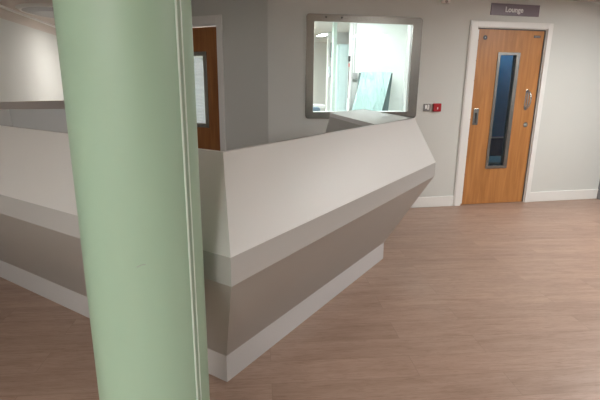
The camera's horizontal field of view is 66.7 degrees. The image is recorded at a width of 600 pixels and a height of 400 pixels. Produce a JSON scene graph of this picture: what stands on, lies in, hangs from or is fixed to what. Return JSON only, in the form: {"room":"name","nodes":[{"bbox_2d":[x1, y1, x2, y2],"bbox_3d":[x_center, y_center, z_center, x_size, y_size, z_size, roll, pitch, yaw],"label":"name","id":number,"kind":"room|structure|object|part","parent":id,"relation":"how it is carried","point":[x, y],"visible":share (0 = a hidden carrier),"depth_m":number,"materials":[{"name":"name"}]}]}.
{"room":"hospital interior","nodes":[
{"label":"hospital interior","id":0,"kind":"room"},
{"bbox_2d":[0,18,63,101],"bbox_3d":[-3.376,-0.513,2.888,0.100,2.380,13.600,-3,15,-12],"label":"wall","id":1,"kind":"structure","parent":0,"point":[30,70],"depth_m":7.21,"materials":[{"name":"paint"}]},
{"bbox_2d":[0,100,64,109],"bbox_3d":[-3.260,-0.543,5.354,0.060,1.200,2.122,13,19,40],"label":"wall","id":2,"kind":"structure","parent":0,"point":[59,104],"depth_m":5.32,"materials":[{"name":"grey"}]},
{"bbox_2d":[52,0,209,399],"bbox_3d":[-0.451,-0.066,1.276,0.330,2.380,0.331,-3,15,-12],"label":"column","id":3,"kind":"structure","parent":0,"point":[127,66],"depth_m":1.15,"materials":[{"name":"green paint"}]},
{"bbox_2d":[191,0,268,149],"bbox_3d":[-1.080,-1.107,5.259,1.750,2.380,0.120,8,16,27],"label":"wall","id":4,"kind":"structure","parent":0,"point":[244,22],"depth_m":4.86,"materials":[{"name":"paint"}]},
{"bbox_2d":[192,15,225,150],"bbox_3d":[-1.275,-1.010,5.376,1.045,2.130,0.144,8,16,27],"label":"door","id":5,"kind":"structure","parent":4,"relation":"in","point":[207,30],"depth_m":5.10,"materials":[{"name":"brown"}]},
{"bbox_3d":[-1.171,-1.262,5.237,0.330,0.840,0.065,8,16,27],"label":"vision frame","id":6,"kind":"part","parent":5,"relation":"part of","materials":[{"name":"metal"}]},
{"bbox_3d":[-1.261,-0.972,5.391,0.913,2.049,0.122,8,16,27],"label":"frame","id":7,"kind":"part","parent":5,"relation":"part of","materials":[{"name":"white"}]},
{"bbox_2d":[194,43,326,122],"bbox_3d":[-0.126,-2.703,11.440,5.642,2.380,0.100,-3,15,-12],"label":"wall","id":8,"kind":"structure","parent":0,"point":[320,49],"depth_m":11.39,"materials":[{"name":"white paint"}]},
{"bbox_2d":[0,199,599,399],"bbox_3d":[0.289,0.355,4.615,8.100,0.100,15.100,-3,15,-12],"label":"floor","id":9,"kind":"structure","parent":0,"point":[483,301],"depth_m":2.77,"materials":[{"name":"brown wood"}]},
{"bbox_2d":[0,109,435,381],"bbox_3d":[-0.820,-0.085,3.674,3.403,1.204,3.089,10,17,31],"label":"reception desk","id":10,"kind":"object","parent":9,"relation":"on","point":[289,225],"visible":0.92,"depth_m":2.17,"materials":[{"name":"grey laminate"}]},
{"bbox_3d":[-2.473,-0.072,3.562,0.343,1.204,0.695,10,17,31],"label":"panel","id":11,"kind":"part","parent":10,"relation":"part of","materials":[{"name":"grey laminate"}]},
{"bbox_3d":[-1.871,-0.159,3.919,1.100,1.204,0.343,-3,15,-12],"label":"panel","id":12,"kind":"part","parent":10,"relation":"part of","materials":[{"name":"grey laminate"}]},
{"bbox_3d":[-1.594,-0.226,2.386,3.403,0.298,0.209,10,17,31],"label":"panel","id":13,"kind":"part","parent":10,"relation":"part of","materials":[{"name":"white laminate"}]},
{"bbox_3d":[-1.532,0.308,2.634,3.403,0.660,0.462,10,17,31],"label":"panel","id":14,"kind":"part","parent":10,"relation":"part of","materials":[{"name":"grey laminate"}]},
{"bbox_3d":[0.355,-0.207,2.387,1.547,0.298,1.722,-3,15,-12],"label":"panel","id":15,"kind":"part","parent":10,"relation":"part of","materials":[{"name":"white laminate"}]},
{"bbox_3d":[0.316,0.315,2.680,1.548,0.660,2.035,-3,15,-12],"label":"panel","id":16,"kind":"part","parent":10,"relation":"part of","materials":[{"name":"grey laminate"}]},
{"bbox_3d":[0.327,0.013,3.400,0.106,1.174,1.045,-3,15,-12],"label":"panel","id":17,"kind":"part","parent":10,"relation":"part of","materials":[{"name":"grey laminate"}]},
{"bbox_2d":[330,109,411,125],"bbox_3d":[0.532,-0.646,3.551,0.485,0.030,1.570,-3,15,-12],"label":"countertop","id":18,"kind":"structure","parent":10,"relation":"on","point":[361,117],"depth_m":3.38,"materials":[{"name":"white laminate"}]},
{"bbox_2d":[313,104,325,107],"bbox_3d":[-0.220,-1.056,7.642,1.469,1.100,0.515,9,17,30],"label":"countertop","id":19,"kind":"structure","parent":9,"relation":"on","point":[314,105],"depth_m":7.11,"materials":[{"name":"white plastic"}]},
{"bbox_2d":[330,22,336,110],"bbox_3d":[0.526,-1.617,7.291,0.055,2.377,0.080,-3,15,-12],"label":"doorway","id":20,"kind":"structure","parent":9,"relation":"on","point":[334,25],"depth_m":7.13,"materials":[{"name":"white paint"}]},
{"bbox_2d":[335,44,348,110],"bbox_3d":[0.691,-1.485,7.498,0.250,2.020,0.342,-3,15,-12],"label":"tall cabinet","id":21,"kind":"object","parent":9,"relation":"on","point":[342,55],"visible":0.36,"depth_m":7.21,"materials":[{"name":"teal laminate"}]},
{"bbox_3d":[0.668,-1.462,7.330,0.115,1.940,0.021,-3,15,-12],"label":"door","id":22,"kind":"part","parent":21,"relation":"part of","materials":[{"name":"white laminate"}]},
{"bbox_3d":[0.785,-1.467,7.354,0.116,1.940,0.021,-3,15,-12],"label":"door","id":23,"kind":"part","parent":21,"relation":"part of","materials":[{"name":"white laminate"}]},
{"bbox_2d":[0,0,599,42],"bbox_3d":[0.313,-2.034,3.994,8.100,0.122,15.100,-3,15,-12],"label":"ceiling","id":24,"kind":"structure","parent":0,"point":[10,4],"depth_m":7.34,"materials":[{"name":"beige paint"}]},
{"bbox_2d":[0,8,55,34],"bbox_3d":[-3.845,-2.305,5.274,0.120,0.120,8.000,-3,15,-12],"label":"cove","id":25,"kind":"object","parent":24,"relation":"attached to","point":[4,14],"depth_m":7.14,"materials":[{"name":"beige paint"}]},
{"bbox_2d":[15,3,53,17],"bbox_3d":[-3.394,-2.625,6.404,1.000,0.060,1.320,-3,15,-12],"label":"ceiling light","id":26,"kind":"object","parent":24,"relation":"attached to","point":[40,9],"visible":0.42,"depth_m":5.97,"materials":[{"name":"white"}]},
{"bbox_2d":[316,33,326,36],"bbox_3d":[0.458,-3.350,9.254,0.180,0.016,0.540,-3,15,-12],"label":"recessed light","id":27,"kind":"object","parent":24,"relation":"in","point":[321,34],"visible":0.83,"depth_m":9.29,"materials":[{"name":"white"}]},
{"bbox_2d":[326,32,348,110],"bbox_3d":[1.798,-2.133,9.320,2.600,2.380,0.100,-3,15,-12],"label":"wall","id":28,"kind":"structure","parent":0,"point":[342,37],"depth_m":8.84,"materials":[{"name":"white paint"}]},
{"bbox_2d":[347,23,406,110],"bbox_3d":[1.107,-1.472,6.749,0.825,2.380,0.100,-3,15,-12],"label":"wall partition","id":29,"kind":"structure","parent":0,"point":[379,47],"depth_m":6.54,"materials":[{"name":"white paint"}]},
{"bbox_2d":[347,56,350,98],"bbox_3d":[0.700,-1.761,6.552,0.027,0.590,0.040,-3,15,-12],"label":"lanyard","id":30,"kind":"object","parent":29,"relation":"hanging from","point":[349,57],"visible":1,"depth_m":6.51,"materials":[{"name":"fabric"}]},
{"bbox_2d":[350,23,353,106],"bbox_3d":[0.742,-1.971,6.469,0.022,1.280,0.022,-3,15,-12],"label":"conduit","id":31,"kind":"object","parent":29,"relation":"attached to","point":[353,23],"visible":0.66,"depth_m":6.48,"materials":[{"name":"grey"}]},
{"bbox_2d":[352,23,357,78],"bbox_3d":[0.789,-2.161,6.424,0.070,0.890,0.040,-3,15,-12],"label":"conduit","id":32,"kind":"object","parent":29,"relation":"attached to","point":[355,75],"visible":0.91,"depth_m":6.46,"materials":[{"name":"grey"}]},
{"bbox_2d":[402,25,408,110],"bbox_3d":[1.521,-1.532,6.995,0.090,2.380,3.380,-3,15,-12],"label":"wall","id":33,"kind":"structure","parent":0,"point":[407,25],"depth_m":6.63,"materials":[{"name":"white paint"}]},
{"bbox_2d":[267,0,599,196],"bbox_3d":[1.833,-1.096,5.328,4.461,2.380,0.120,-3,15,-12],"label":"wall","id":34,"kind":"structure","parent":0,"point":[567,157],"depth_m":5.21,"materials":[{"name":"paint"}]},
{"bbox_2d":[305,13,422,118],"bbox_3d":[0.667,-1.450,5.030,1.289,1.064,0.258,-3,15,-12],"label":"window","id":35,"kind":"structure","parent":34,"relation":"in","point":[415,24],"depth_m":4.91,"materials":[{"name":"metal"}]},
{"bbox_3d":[0.615,-1.002,5.209,1.160,0.025,0.120,-3,15,-12],"label":"sill","id":36,"kind":"part","parent":35,"relation":"part of","materials":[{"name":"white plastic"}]},
{"bbox_2d":[423,104,430,110],"bbox_3d":[1.443,-1.051,5.182,0.086,0.086,0.015,-3,15,-12],"label":"switch","id":37,"kind":"object","parent":34,"relation":"attached to","point":[426,107],"visible":1,"depth_m":5.18,"materials":[{"name":"grey plastic"}]},
{"bbox_2d":[411,196,453,207],"bbox_3d":[0.762,0.059,5.320,2.251,0.128,0.018,-3,15,-12],"label":"baseboard","id":38,"kind":"structure","parent":34,"relation":"attached to","point":[437,201],"depth_m":5.49,"materials":[{"name":"white"}]},
{"bbox_2d":[432,103,440,111],"bbox_3d":[1.560,-1.055,5.194,0.092,0.090,0.040,-3,15,-12],"label":"fire alarm","id":39,"kind":"object","parent":34,"relation":"attached to","point":[436,106],"visible":1,"depth_m":5.18,"materials":[{"name":"red plastic"}]},
{"bbox_2d":[453,20,553,205],"bbox_3d":[2.385,-0.989,5.445,1.059,2.125,0.184,-3,15,-12],"label":"door","id":40,"kind":"structure","parent":34,"relation":"in","point":[529,44],"depth_m":5.40,"materials":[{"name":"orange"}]},
{"bbox_3d":[2.062,-0.977,5.354,0.070,0.190,0.006,-3,15,-12],"label":"lock plate","id":41,"kind":"part","parent":40,"relation":"part of","materials":[{"name":"metal"}]},
{"bbox_3d":[2.396,-1.049,5.436,0.294,1.355,0.065,-3,15,-12],"label":"vision frame","id":42,"kind":"part","parent":40,"relation":"part of","materials":[{"name":"metal"}]},
{"bbox_3d":[2.703,-1.194,5.439,0.050,0.240,0.006,-3,15,-12],"label":"handle plate","id":43,"kind":"part","parent":40,"relation":"part of","materials":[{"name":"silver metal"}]},
{"bbox_2d":[490,3,539,16],"bbox_3d":[2.417,-2.131,5.115,0.614,0.122,0.015,-3,15,-12],"label":"sign","id":44,"kind":"object","parent":34,"relation":"attached to","point":[496,8],"visible":1,"depth_m":5.11,"materials":[{"name":"grey plastic"}]},
{"bbox_2d":[529,189,597,201],"bbox_3d":[3.395,-0.059,5.873,1.045,0.128,0.018,-3,15,-12],"label":"baseboard","id":45,"kind":"structure","parent":34,"relation":"attached to","point":[589,193],"depth_m":5.86,"materials":[{"name":"white"}]},
{"bbox_2d":[492,55,512,135],"bbox_3d":[3.598,-1.625,7.431,0.100,2.380,3.380,-3,15,-12],"label":"wall","id":46,"kind":"structure","parent":0,"point":[505,68],"depth_m":7.80,"materials":[{"name":"blue paint"}]},
{"bbox_3d":[2.555,-0.430,7.513,2.010,0.006,3.379,-3,15,-12],"label":"floor","id":47,"kind":"structure","parent":0,"visible":0},
{"bbox_2d":[488,156,500,163],"bbox_3d":[2.689,-0.369,6.427,0.700,0.424,0.480,-3,15,-12],"label":"table","id":48,"kind":"object","parent":47,"relation":"on","point":[492,159],"visible":0.02,"depth_m":6.33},
{"bbox_2d":[488,136,503,164],"bbox_3d":[2.846,-0.688,7.145,0.850,0.684,0.710,-3,15,-12],"label":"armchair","id":49,"kind":"object","parent":47,"relation":"on","point":[496,141],"visible":0.09,"depth_m":6.77,"materials":[{"name":"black fabric"}]},
{"bbox_3d":[0.648,-0.100,6.172,2.080,0.005,1.479,-3,15,-12],"label":"floor","id":50,"kind":"structure","parent":0,"visible":0},
{"bbox_2d":[352,72,392,110],"bbox_3d":[0.884,-1.006,6.502,0.898,1.586,0.386,-3,15,-12],"label":"mattress","id":51,"kind":"object","parent":50,"relation":"on","point":[373,88],"visible":0.37,"depth_m":6.37,"materials":[{"name":"teal plastic"}]}
]}

